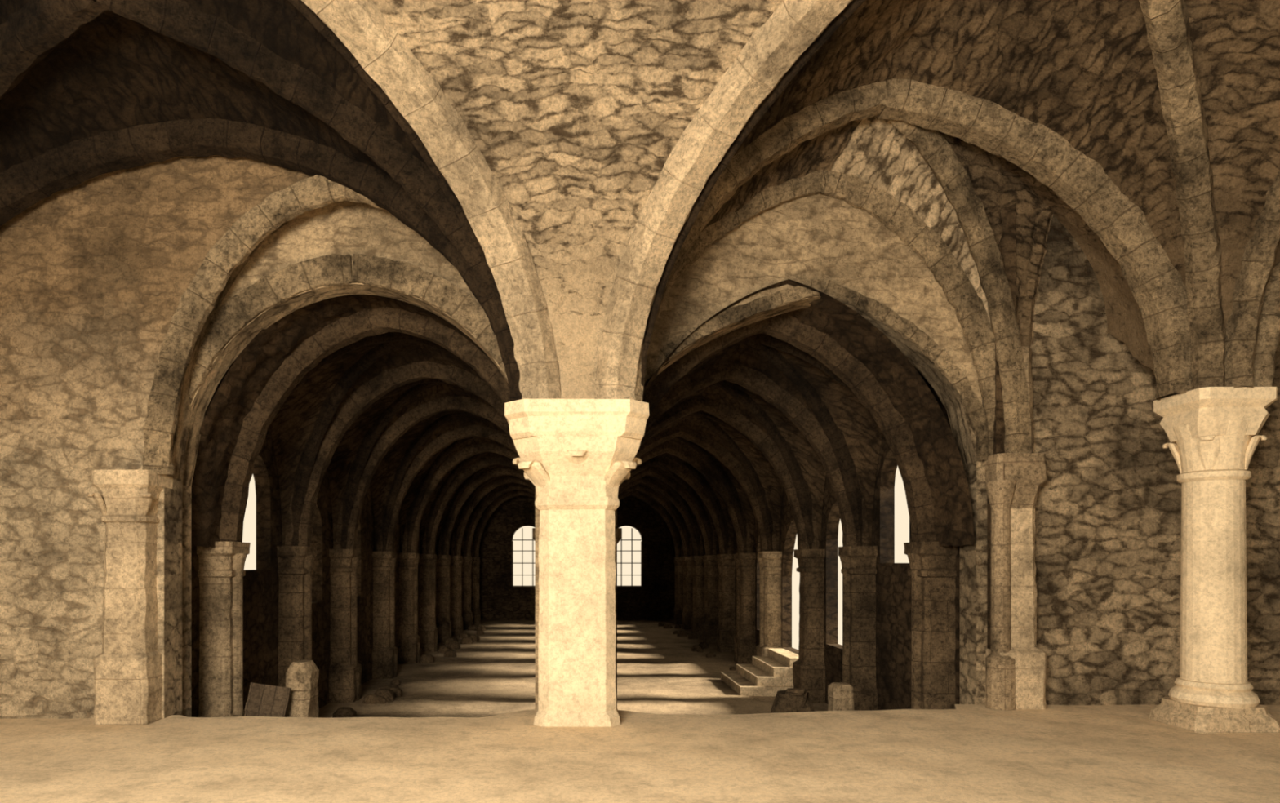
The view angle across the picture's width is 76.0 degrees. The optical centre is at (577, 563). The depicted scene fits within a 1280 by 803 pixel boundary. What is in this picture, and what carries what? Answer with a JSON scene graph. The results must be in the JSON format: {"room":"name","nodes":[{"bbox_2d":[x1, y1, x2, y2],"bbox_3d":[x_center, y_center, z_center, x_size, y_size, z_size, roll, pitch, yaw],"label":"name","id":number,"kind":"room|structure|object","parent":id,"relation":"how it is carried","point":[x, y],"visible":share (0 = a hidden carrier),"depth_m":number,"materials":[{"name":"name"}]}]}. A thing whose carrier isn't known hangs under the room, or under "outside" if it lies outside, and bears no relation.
{"room":"vaulted abbey hall","nodes":[
{"label":"vaulted abbey hall","id":0,"kind":"room"},
{"bbox_2d":[196,542,250,717],"bbox_3d":[-4.456,1.185,10.202,0.653,2.890,0.615,0,0,0],"label":"pillar","id":1,"kind":"object","parent":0,"point":[221,572],"visible":0.68,"depth_m":9.98,"materials":[{"name":"beige stone"}]},
{"bbox_2d":[0,80,539,718],"bbox_3d":[-4.550,-1.500,8.667,8.900,8.200,0.866,0,0,0],"label":"wall","id":2,"kind":"structure","parent":0,"point":[128,295],"depth_m":8.40,"materials":[{"name":"stone"}]},
{"bbox_2d":[191,349,449,717],"bbox_3d":[-4.730,-0.700,23.350,0.220,6.800,28.700,0,0,0],"label":"wall","id":3,"kind":"structure","parent":0,"point":[261,584],"depth_m":12.57,"materials":[{"name":"stone"}]},
{"bbox_2d":[319,619,827,718],"bbox_3d":[0.000,2.601,22.950,10.000,0.049,29.500,0,0,0],"label":"floor","id":4,"kind":"structure","parent":0,"point":[659,673],"depth_m":18.32,"materials":[{"name":"beige stone"}]},
{"bbox_2d":[244,682,291,717],"bbox_3d":[-3.596,2.002,9.285,0.624,1.266,0.209,0,0,0],"label":"leaning board","id":5,"kind":"object","parent":4,"relation":"on","point":[263,700],"visible":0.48,"depth_m":9.32,"materials":[{"name":"brown wood"}]},
{"bbox_2d":[276,546,316,687],"bbox_3d":[-4.455,1.185,12.845,0.651,2.890,0.625,0,0,0],"label":"pillar","id":6,"kind":"object","parent":4,"relation":"on","point":[295,571],"visible":0.62,"depth_m":12.63,"materials":[{"name":"brown stone"}]},
{"bbox_2d":[284,660,319,718],"bbox_3d":[-3.333,1.900,9.751,0.444,1.440,0.501,0,0,0],"label":"stub","id":7,"kind":"object","parent":4,"relation":"on","point":[301,676],"visible":0.37,"depth_m":9.63,"materials":[{"name":"beige stone"}]},
{"bbox_2d":[328,549,361,703],"bbox_3d":[-4.457,1.185,15.501,0.655,2.890,0.618,0,0,0],"label":"pillar","id":8,"kind":"object","parent":4,"relation":"on","point":[344,672],"visible":0.87,"depth_m":15.28,"materials":[{"name":"brown stone"}]},
{"bbox_2d":[372,551,398,679],"bbox_3d":[-4.458,1.185,18.697,0.655,2.890,0.623,0,0,0],"label":"pillar","id":9,"kind":"object","parent":4,"relation":"on","point":[384,654],"visible":0.84,"depth_m":18.48,"materials":[{"name":"brown stone"}]},
{"bbox_2d":[398,553,420,664],"bbox_3d":[-4.456,1.185,21.401,0.652,2.890,0.612,0,0,0],"label":"pillar","id":10,"kind":"object","parent":4,"relation":"on","point":[409,644],"visible":0.85,"depth_m":21.18,"materials":[{"name":"brown stone"}]},
{"bbox_2d":[418,554,437,652],"bbox_3d":[-4.454,1.185,24.099,0.647,2.890,0.622,0,0,0],"label":"pillar","id":11,"kind":"object","parent":4,"relation":"on","point":[428,630],"visible":0.85,"depth_m":23.88,"materials":[{"name":"brown stone"}]},
{"bbox_2d":[435,555,451,643],"bbox_3d":[-4.454,1.185,26.798,0.649,2.890,0.625,0,0,0],"label":"pillar","id":12,"kind":"object","parent":4,"relation":"on","point":[443,624],"visible":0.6,"depth_m":26.57,"materials":[{"name":"brown stone"}]},
{"bbox_2d":[449,555,462,635],"bbox_3d":[-4.455,1.185,29.497,0.650,2.890,0.624,0,0,0],"label":"pillar","id":13,"kind":"object","parent":4,"relation":"on","point":[455,618],"visible":0.59,"depth_m":29.28,"materials":[{"name":"brown stone"}]},
{"bbox_2d":[461,556,472,630],"bbox_3d":[-4.459,1.185,32.199,0.658,2.890,0.617,0,0,0],"label":"pillar","id":14,"kind":"object","parent":4,"relation":"on","point":[466,613],"visible":0.6,"depth_m":31.98,"materials":[{"name":"brown stone"}]},
{"bbox_2d":[471,556,480,624],"bbox_3d":[-4.457,1.185,34.904,0.654,2.890,0.621,0,0,0],"label":"pillar","id":15,"kind":"object","parent":4,"relation":"on","point":[475,609],"visible":0.66,"depth_m":34.68,"materials":[{"name":"brown stone"}]},
{"bbox_2d":[332,622,735,718],"bbox_3d":[-0.057,2.501,22.612,8.448,0.238,22.411,0,0,0],"label":"rubble","id":16,"kind":"object","parent":4,"relation":"on","point":[386,694],"visible":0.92,"depth_m":22.42,"materials":[{"name":"brown stone"}]},
{"bbox_2d":[533,528,621,543],"bbox_3d":[0.000,1.105,10.200,1.060,3.050,1.060,0,0,0],"label":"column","id":17,"kind":"structure","parent":4,"relation":"on","point":[619,530],"depth_m":9.77,"materials":[{"name":"beige stone"}]},
{"bbox_2d":[673,556,683,624],"bbox_3d":[4.452,1.185,34.900,0.645,2.890,0.622,0,0,0],"label":"pillar","id":18,"kind":"object","parent":4,"relation":"on","point":[678,609],"visible":0.52,"depth_m":34.68,"materials":[{"name":"brown stone"}]},
{"bbox_2d":[681,556,693,629],"bbox_3d":[4.455,1.185,32.197,0.649,2.890,0.618,0,0,0],"label":"pillar","id":19,"kind":"object","parent":4,"relation":"on","point":[687,613],"visible":0.66,"depth_m":31.98,"materials":[{"name":"brown stone"}]},
{"bbox_2d":[691,555,704,635],"bbox_3d":[4.454,1.185,29.500,0.647,2.890,0.621,0,0,0],"label":"pillar","id":20,"kind":"object","parent":4,"relation":"on","point":[698,619],"visible":0.62,"depth_m":29.27,"materials":[{"name":"brown stone"}]},
{"bbox_2d":[702,555,718,643],"bbox_3d":[4.453,1.185,26.798,0.646,2.890,0.618,0,0,0],"label":"pillar","id":21,"kind":"object","parent":4,"relation":"on","point":[710,624],"visible":0.68,"depth_m":26.57,"materials":[{"name":"brown stone"}]},
{"bbox_2d":[716,554,735,652],"bbox_3d":[4.455,1.185,24.099,0.650,2.890,0.623,0,0,0],"label":"pillar","id":22,"kind":"object","parent":4,"relation":"on","point":[726,632],"visible":0.84,"depth_m":23.88,"materials":[{"name":"brown stone"}]},
{"bbox_2d":[733,553,755,663],"bbox_3d":[4.457,1.185,21.398,0.653,2.890,0.624,0,0,0],"label":"pillar","id":23,"kind":"object","parent":4,"relation":"on","point":[744,647],"visible":0.82,"depth_m":21.18,"materials":[{"name":"brown stone"}]},
{"bbox_2d":[720,648,799,697],"bbox_3d":[3.900,2.263,17.100,1.400,0.715,2.200,0,0,0],"label":"stone steps","id":24,"kind":"structure","parent":4,"relation":"on","point":[766,676],"depth_m":16.47,"materials":[{"name":"beige stone"}]},
{"bbox_2d":[756,551,782,656],"bbox_3d":[4.455,1.185,18.700,0.650,2.890,0.615,0,0,0],"label":"pillar","id":25,"kind":"object","parent":4,"relation":"on","point":[770,562],"visible":0.74,"depth_m":18.48,"materials":[{"name":"beige stone"}]},
{"bbox_2d":[770,688,814,713],"bbox_3d":[2.742,2.085,10.383,0.657,1.070,0.658,0,0,-39],"label":"stone fragment","id":26,"kind":"object","parent":4,"relation":"on","point":[791,700],"visible":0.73,"depth_m":10.16,"materials":[{"name":"brown stone"}]},
{"bbox_2d":[792,549,825,702],"bbox_3d":[4.468,1.185,15.499,0.620,2.890,0.621,0,0,0],"label":"pillar","id":27,"kind":"object","parent":4,"relation":"on","point":[809,671],"visible":0.84,"depth_m":15.28,"materials":[{"name":"brown stone"}]},
{"bbox_2d":[827,682,853,711],"bbox_3d":[3.150,2.030,9.749,0.266,1.180,0.266,0,0,0],"label":"stone post","id":28,"kind":"object","parent":4,"relation":"on","point":[841,695],"visible":0.27,"depth_m":9.63,"materials":[{"name":"beige stone"}]},
{"bbox_2d":[837,546,877,711],"bbox_3d":[4.457,1.185,12.849,0.653,2.890,0.617,0,0,0],"label":"pillar","id":29,"kind":"object","parent":4,"relation":"on","point":[859,571],"visible":0.73,"depth_m":12.63,"materials":[{"name":"brown stone"}]},
{"bbox_2d":[479,495,675,620],"bbox_3d":[0.000,-0.700,37.450,10.400,6.800,0.500,0,0,0],"label":"wall","id":30,"kind":"structure","parent":0,"point":[498,600],"depth_m":37.20,"materials":[{"name":"stone"}]},
{"bbox_2d":[511,528,535,586],"bbox_3d":[-2.270,-0.250,37.430,1.440,2.700,0.060,0,0,0],"label":"window","id":31,"kind":"structure","parent":30,"relation":"in","point":[522,540],"depth_m":37.40,"materials":[{"name":"paint"}]},
{"bbox_2d":[617,528,642,586],"bbox_3d":[2.270,-0.250,37.430,1.440,2.700,0.060,0,0,0],"label":"window","id":32,"kind":"structure","parent":30,"relation":"in","point":[621,540],"depth_m":37.40,"materials":[{"name":"paint"}]},
{"bbox_2d":[191,279,973,555],"bbox_3d":[0.000,-2.083,23.525,12.000,3.834,28.950,0,0,0],"label":"ceiling","id":33,"kind":"structure","parent":0,"point":[944,472],"depth_m":12.11,"materials":[{"name":"stone"}]},
{"bbox_2d":[217,306,936,559],"bbox_3d":[-0.003,-1.779,23.622,9.112,3.204,27.239,0,0,0],"label":"arches","id":34,"kind":"object","parent":33,"relation":"attached to","point":[395,327],"visible":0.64,"depth_m":12.78,"materials":[{"name":"stone"}]},
{"bbox_2d":[0,0,1279,399],"bbox_3d":[0.000,-3.442,3.300,18.000,4.515,12.600,0,0,0],"label":"ceiling","id":35,"kind":"structure","parent":0,"point":[577,108],"depth_m":7.31,"materials":[{"name":"beige stone"}]},
{"bbox_2d":[0,704,1279,802],"bbox_3d":[0.000,2.120,3.156,18.000,1.060,12.312,0,0,0],"label":"floor","id":36,"kind":"structure","parent":0,"point":[965,753],"depth_m":6.58,"materials":[{"name":"stone"}]},
{"bbox_2d":[87,470,164,724],"bbox_3d":[-4.530,0.340,8.316,0.622,2.520,0.594,0,0,0],"label":"stone pier","id":37,"kind":"object","parent":36,"relation":"on","point":[128,672],"visible":0.94,"depth_m":8.12,"materials":[{"name":"beige stone"}]},
{"bbox_2d":[503,399,649,727],"bbox_3d":[-0.001,-0.350,8.400,1.416,3.900,1.410,0,0,0],"label":"column","id":38,"kind":"structure","parent":36,"relation":"on","point":[576,454],"depth_m":8.02,"materials":[{"name":"stone"}]},
{"bbox_2d":[984,346,1048,711],"bbox_3d":[4.831,-0.400,9.175,0.641,4.000,0.662,0,0,0],"label":"stone pier","id":39,"kind":"object","parent":36,"relation":"on","point":[1015,668],"visible":0.74,"depth_m":8.93,"materials":[{"name":"beige stone"}]},
{"bbox_2d":[0,0,1279,455],"bbox_3d":[0.797,-3.058,6.976,16.169,3.751,4.676,0,0,0],"label":"ribs","id":40,"kind":"object","parent":39,"relation":"on","point":[457,202],"visible":0.94,"depth_m":7.83,"materials":[{"name":"beige stone"}]},
{"bbox_2d":[1149,386,1279,733],"bbox_3d":[6.268,-0.440,8.051,0.835,4.120,0.780,0,0,0],"label":"column","id":41,"kind":"structure","parent":36,"relation":"on","point":[1215,430],"depth_m":7.82,"materials":[{"name":"stone"}]},
{"bbox_2d":[704,191,1016,711],"bbox_3d":[4.730,-0.700,23.350,0.220,6.800,28.700,0,0,0],"label":"wall","id":42,"kind":"structure","parent":0,"point":[893,581],"depth_m":12.40,"materials":[{"name":"stone"}]},
{"bbox_2d":[903,542,957,709],"bbox_3d":[4.455,1.185,10.201,0.650,2.890,0.621,0,0,0],"label":"pillar","id":43,"kind":"object","parent":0,"point":[932,572],"visible":0.69,"depth_m":9.98,"materials":[{"name":"brown stone"}]},
{"bbox_2d":[614,128,1279,706],"bbox_3d":[4.550,-1.500,9.400,8.900,8.200,0.400,0,0,0],"label":"wall","id":44,"kind":"structure","parent":0,"point":[1108,506],"depth_m":9.20,"materials":[{"name":"stone"}]},
{"bbox_2d":[644,191,989,461],"bbox_3d":[2.474,-2.667,9.181,4.368,3.058,0.120,0,0,0],"label":"vaulted ceiling","id":45,"kind":"structure","parent":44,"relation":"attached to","point":[820,242],"depth_m":9.17,"materials":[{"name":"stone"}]}
]}

